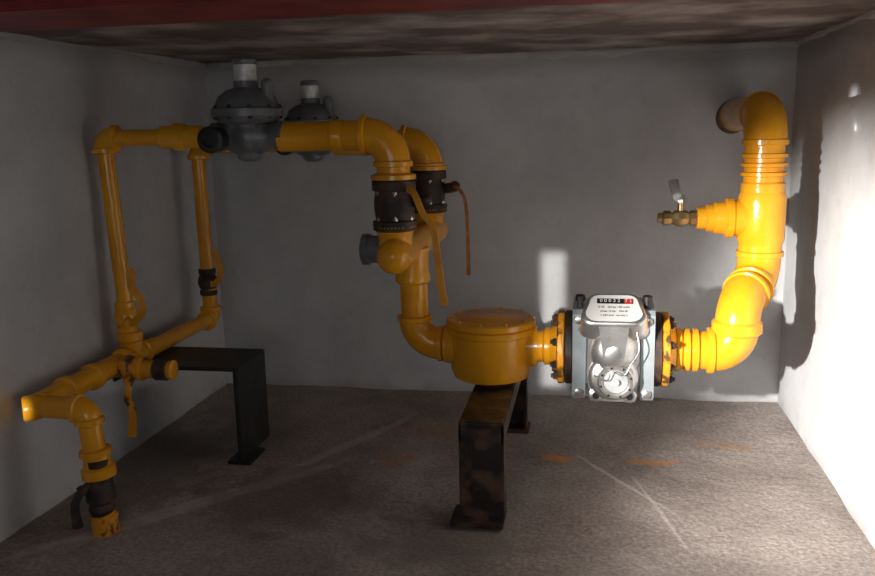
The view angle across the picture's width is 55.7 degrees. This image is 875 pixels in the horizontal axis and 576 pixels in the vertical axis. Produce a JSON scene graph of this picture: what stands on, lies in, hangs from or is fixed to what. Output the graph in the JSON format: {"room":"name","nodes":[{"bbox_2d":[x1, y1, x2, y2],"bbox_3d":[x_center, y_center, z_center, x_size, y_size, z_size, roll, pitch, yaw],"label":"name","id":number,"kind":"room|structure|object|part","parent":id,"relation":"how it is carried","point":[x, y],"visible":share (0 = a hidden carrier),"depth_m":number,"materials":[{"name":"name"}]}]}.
{"room":"gas meter room","nodes":[
{"label":"gas meter room","id":0,"kind":"room"},
{"bbox_2d":[0,39,227,542],"bbox_3d":[-0.841,0.101,0.869,0.065,0.872,2.743,1,11,10],"label":"wall","id":1,"kind":"structure","parent":0,"point":[58,294],"depth_m":1.57,"materials":[{"name":"paint"}]},
{"bbox_2d":[0,32,206,69],"bbox_3d":[-0.742,-0.387,1.201,0.032,0.035,1.801,1,11,10],"label":"trim","id":2,"kind":"structure","parent":1,"relation":"attached to","point":[20,38],"depth_m":1.64,"materials":[{"name":"paint"}]},
{"bbox_2d":[0,383,874,575],"bbox_3d":[-0.114,0.546,0.823,1.484,0.068,2.745,1,11,10],"label":"floor","id":3,"kind":"structure","parent":0,"point":[346,481],"depth_m":1.49,"materials":[{"name":"grey concrete"}]},
{"bbox_2d":[112,346,269,464],"bbox_3d":[-0.506,0.242,1.743,0.289,0.202,0.153,1,11,10],"label":"support","id":4,"kind":"object","parent":3,"relation":"on","point":[247,365],"visible":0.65,"depth_m":1.71,"materials":[{"name":"black metal"}]},
{"bbox_2d":[21,91,789,537],"bbox_3d":[0.008,-0.002,1.629,1.398,0.726,0.680,-1,11,2],"label":"gas pipework","id":5,"kind":"object","parent":3,"relation":"on","point":[757,219],"visible":0.91,"depth_m":1.53,"materials":[{"name":"yellow paint"}]},
{"bbox_2d":[70,459,111,529],"bbox_3d":[-0.572,0.341,1.377,0.042,0.111,0.068,5,13,30],"label":"valve","id":6,"kind":"object","parent":5,"relation":"attached to","point":[77,523],"visible":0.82,"depth_m":1.36,"materials":[{"name":"black metal"}]},
{"bbox_3d":[-0.592,0.365,1.368,0.025,0.068,0.010,-3,11,-9],"label":"lever","id":7,"kind":"part","parent":6,"relation":"part of","materials":[{"name":"black metal"}]},
{"bbox_3d":[-0.578,0.328,1.373,0.018,0.032,0.041,9,15,44],"label":"stem","id":8,"kind":"part","parent":6,"relation":"part of","materials":[{"name":"black metal"}]},
{"bbox_2d":[114,268,146,332],"bbox_3d":[-0.605,0.025,1.621,0.048,0.138,0.099,-9,13,-35],"label":"valve","id":9,"kind":"object","parent":5,"relation":"on","point":[126,315],"visible":0.99,"depth_m":1.62,"materials":[{"name":"yellow paint"}]},
{"bbox_3d":[-0.610,0.065,1.631,0.019,0.022,0.044,-7,12,-26],"label":"stem","id":10,"kind":"part","parent":9,"relation":"part of","materials":[{"name":"yellow paint"}]},
{"bbox_3d":[-0.585,0.019,1.594,0.047,0.117,0.018,3,12,20],"label":"lever","id":11,"kind":"part","parent":9,"relation":"part of","materials":[{"name":"yellow paint"}]},
{"bbox_2d":[115,355,146,437],"bbox_3d":[-0.592,0.205,1.591,0.064,0.152,0.065,1,11,10],"label":"valve","id":12,"kind":"object","parent":5,"relation":"attached to","point":[124,364],"visible":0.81,"depth_m":1.57,"materials":[{"name":"yellow paint"}]},
{"bbox_3d":[-0.586,0.166,1.575,0.020,0.033,0.042,-4,11,-14],"label":"stem","id":13,"kind":"part","parent":12,"relation":"part of","materials":[{"name":"yellow paint"}]},
{"bbox_3d":[-0.581,0.229,1.569,0.021,0.112,0.015,-3,11,-9],"label":"lever","id":14,"kind":"part","parent":12,"relation":"part of","materials":[{"name":"yellow paint"}]},
{"bbox_2d":[198,250,223,295],"bbox_3d":[-0.534,-0.036,1.939,0.047,0.114,0.090,-7,12,-28],"label":"valve","id":15,"kind":"object","parent":5,"relation":"attached to","point":[207,279],"visible":0.96,"depth_m":1.94,"materials":[{"name":"black metal"}]},
{"bbox_3d":[-0.536,-0.012,1.944,0.019,0.020,0.040,-6,12,-23],"label":"stem","id":16,"kind":"part","parent":15,"relation":"part of","materials":[{"name":"black metal"}]},
{"bbox_3d":[-0.514,-0.045,1.913,0.040,0.089,0.014,3,12,19],"label":"lever","id":17,"kind":"part","parent":15,"relation":"part of","materials":[{"name":"yellow paint"}]},
{"bbox_2d":[197,58,285,161],"bbox_3d":[-0.350,-0.326,1.520,0.150,0.185,0.138,1,11,10],"label":"gas pressure regulator","id":18,"kind":"object","parent":5,"relation":"attached to","point":[248,111],"visible":0.99,"depth_m":1.49,"materials":[{"name":"black metal"}]},
{"bbox_2d":[260,78,273,101],"bbox_3d":[-0.308,-0.358,1.499,0.024,0.044,0.024,1,11,10],"label":"vent","id":19,"kind":"object","parent":18,"relation":"attached to","point":[266,90],"depth_m":1.49,"materials":[{"name":"grey metal"}]},
{"bbox_2d":[276,80,338,160],"bbox_3d":[-0.281,-0.370,1.840,0.142,0.176,0.132,1,11,10],"label":"gas pressure regulator","id":20,"kind":"object","parent":5,"relation":"attached to","point":[310,109],"visible":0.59,"depth_m":1.81,"materials":[{"name":"black metal"}]},
{"bbox_2d":[322,96,332,114],"bbox_3d":[-0.241,-0.401,1.820,0.024,0.042,0.024,1,11,10],"label":"vent","id":21,"kind":"object","parent":20,"relation":"attached to","point":[327,106],"depth_m":1.81,"materials":[{"name":"grey metal"}]},
{"bbox_2d":[276,115,446,180],"bbox_3d":[-0.134,-0.286,1.662,0.251,0.115,0.412,1,11,10],"label":"pipe","id":22,"kind":"object","parent":5,"relation":"attached to","point":[392,150],"depth_m":1.48,"materials":[{"name":"yellow metal"}]},
{"bbox_2d":[372,179,447,305],"bbox_3d":[-0.042,-0.087,1.504,0.157,0.221,0.080,3,12,23],"label":"valve","id":23,"kind":"object","parent":5,"relation":"attached to","point":[395,202],"visible":0.98,"depth_m":1.47,"materials":[{"name":"black metal"}]},
{"bbox_3d":[-0.031,-0.158,1.489,0.045,0.028,0.024,6,13,32],"label":"stem","id":24,"kind":"part","parent":23,"relation":"part of","materials":[{"name":"black metal"}]},
{"bbox_3d":[-0.021,-0.074,1.461,0.083,0.210,0.016,6,13,32],"label":"lever","id":25,"kind":"part","parent":23,"relation":"part of","materials":[{"name":"yellow paint"}]},
{"bbox_2d":[410,170,470,275],"bbox_3d":[0.012,-0.148,1.830,0.142,0.227,0.080,2,11,16],"label":"valve","id":26,"kind":"object","parent":5,"relation":"attached to","point":[432,183],"visible":0.71,"depth_m":1.79,"materials":[{"name":"black metal"}]},
{"bbox_3d":[0.028,-0.220,1.808,0.045,0.028,0.024,6,13,32],"label":"stem","id":27,"kind":"part","parent":26,"relation":"part of","materials":[{"name":"black metal"}]},
{"bbox_3d":[0.051,-0.124,1.790,0.046,0.194,0.011,8,14,41],"label":"lever","id":28,"kind":"part","parent":26,"relation":"part of","materials":[{"name":"yellow metal"}]},
{"bbox_2d":[564,294,662,402],"bbox_3d":[0.327,0.102,1.546,0.176,0.193,0.177,1,11,10],"label":"gas meter","id":29,"kind":"object","parent":5,"relation":"attached to","point":[613,343],"visible":1,"depth_m":1.49,"materials":[{"name":"metal"}]},
{"bbox_3d":[0.316,0.172,1.490,0.085,0.075,0.028,1,11,10],"label":"oil sight glass","id":30,"kind":"part","parent":29,"relation":"part of","materials":[{"name":"metal"}]},
{"bbox_2d":[586,295,642,321],"bbox_3d":[0.317,0.036,1.485,0.100,0.037,0.051,1,11,10],"label":"meter display","id":31,"kind":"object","parent":29,"relation":"on","point":[593,312],"depth_m":1.48,"materials":[{"name":"white plastic"}]},
{"bbox_2d":[657,179,697,226],"bbox_3d":[0.464,-0.164,1.591,0.079,0.093,0.034,1,11,10],"label":"valve","id":32,"kind":"object","parent":5,"relation":"attached to","point":[680,217],"visible":0.99,"depth_m":1.59,"materials":[{"name":"metal"}]},
{"bbox_3d":[0.458,-0.185,1.586,0.033,0.048,0.011,1,11,10],"label":"lever","id":33,"kind":"part","parent":32,"relation":"part of","materials":[{"name":"metal"}]},
{"bbox_3d":[0.468,-0.158,1.591,0.017,0.026,0.017,1,11,10],"label":"stem","id":34,"kind":"part","parent":32,"relation":"part of","materials":[{"name":"gold metal"}]},
{"bbox_2d":[675,91,789,373],"bbox_3d":[0.568,-0.134,1.688,0.218,0.514,0.502,1,11,10],"label":"pipe","id":35,"kind":"object","parent":5,"relation":"attached to","point":[757,220],"depth_m":1.52,"materials":[{"name":"yellow metal"}]},
{"bbox_2d":[449,377,530,529],"bbox_3d":[0.113,0.268,1.608,0.092,0.175,0.509,1,11,12],"label":"support stand","id":36,"kind":"object","parent":3,"relation":"on","point":[490,412],"visible":0.73,"depth_m":1.40,"materials":[{"name":"metal"}]},
{"bbox_2d":[445,307,538,384],"bbox_3d":[0.104,0.112,1.608,0.180,0.123,0.172,1,11,10],"label":"filter","id":37,"kind":"object","parent":36,"relation":"on","point":[484,346],"visible":1,"depth_m":1.55,"materials":[{"name":"yellow paint"}]},
{"bbox_2d":[7,0,874,63],"bbox_3d":[-0.134,-0.327,0.655,1.481,0.067,2.745,1,11,10],"label":"ceiling","id":38,"kind":"structure","parent":0,"point":[662,23],"depth_m":1.47,"materials":[{"name":"concrete"}]},
{"bbox_2d":[0,0,659,31],"bbox_3d":[-0.078,-0.349,0.961,1.397,0.037,0.170,1,11,10],"label":"ceiling beam","id":39,"kind":"structure","parent":38,"relation":"attached to","point":[15,15],"depth_m":0.99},
{"bbox_2d":[205,46,797,401],"bbox_3d":[0.119,-0.148,2.051,1.481,0.871,0.065,1,11,10],"label":"wall","id":40,"kind":"structure","parent":0,"point":[563,168],"depth_m":1.99,"materials":[{"name":"paint"}]},
{"bbox_2d":[204,41,798,71],"bbox_3d":[0.104,-0.546,1.943,1.398,0.037,0.036,1,11,10],"label":"trim","id":41,"kind":"structure","parent":40,"relation":"attached to","point":[720,47],"depth_m":1.93,"materials":[{"name":"paint"}]},
{"bbox_2d":[777,19,874,548],"bbox_3d":[0.592,0.119,0.608,0.065,0.872,2.743,1,11,10],"label":"wall","id":42,"kind":"structure","parent":0,"point":[826,384],"depth_m":1.52,"materials":[{"name":"paint"}]},
{"bbox_2d":[795,10,874,44],"bbox_3d":[0.630,-0.369,0.950,0.027,0.028,1.801,1,11,10],"label":"trim","id":43,"kind":"structure","parent":42,"relation":"attached to","point":[870,15],"depth_m":1.50,"materials":[{"name":"paint"}]}
]}

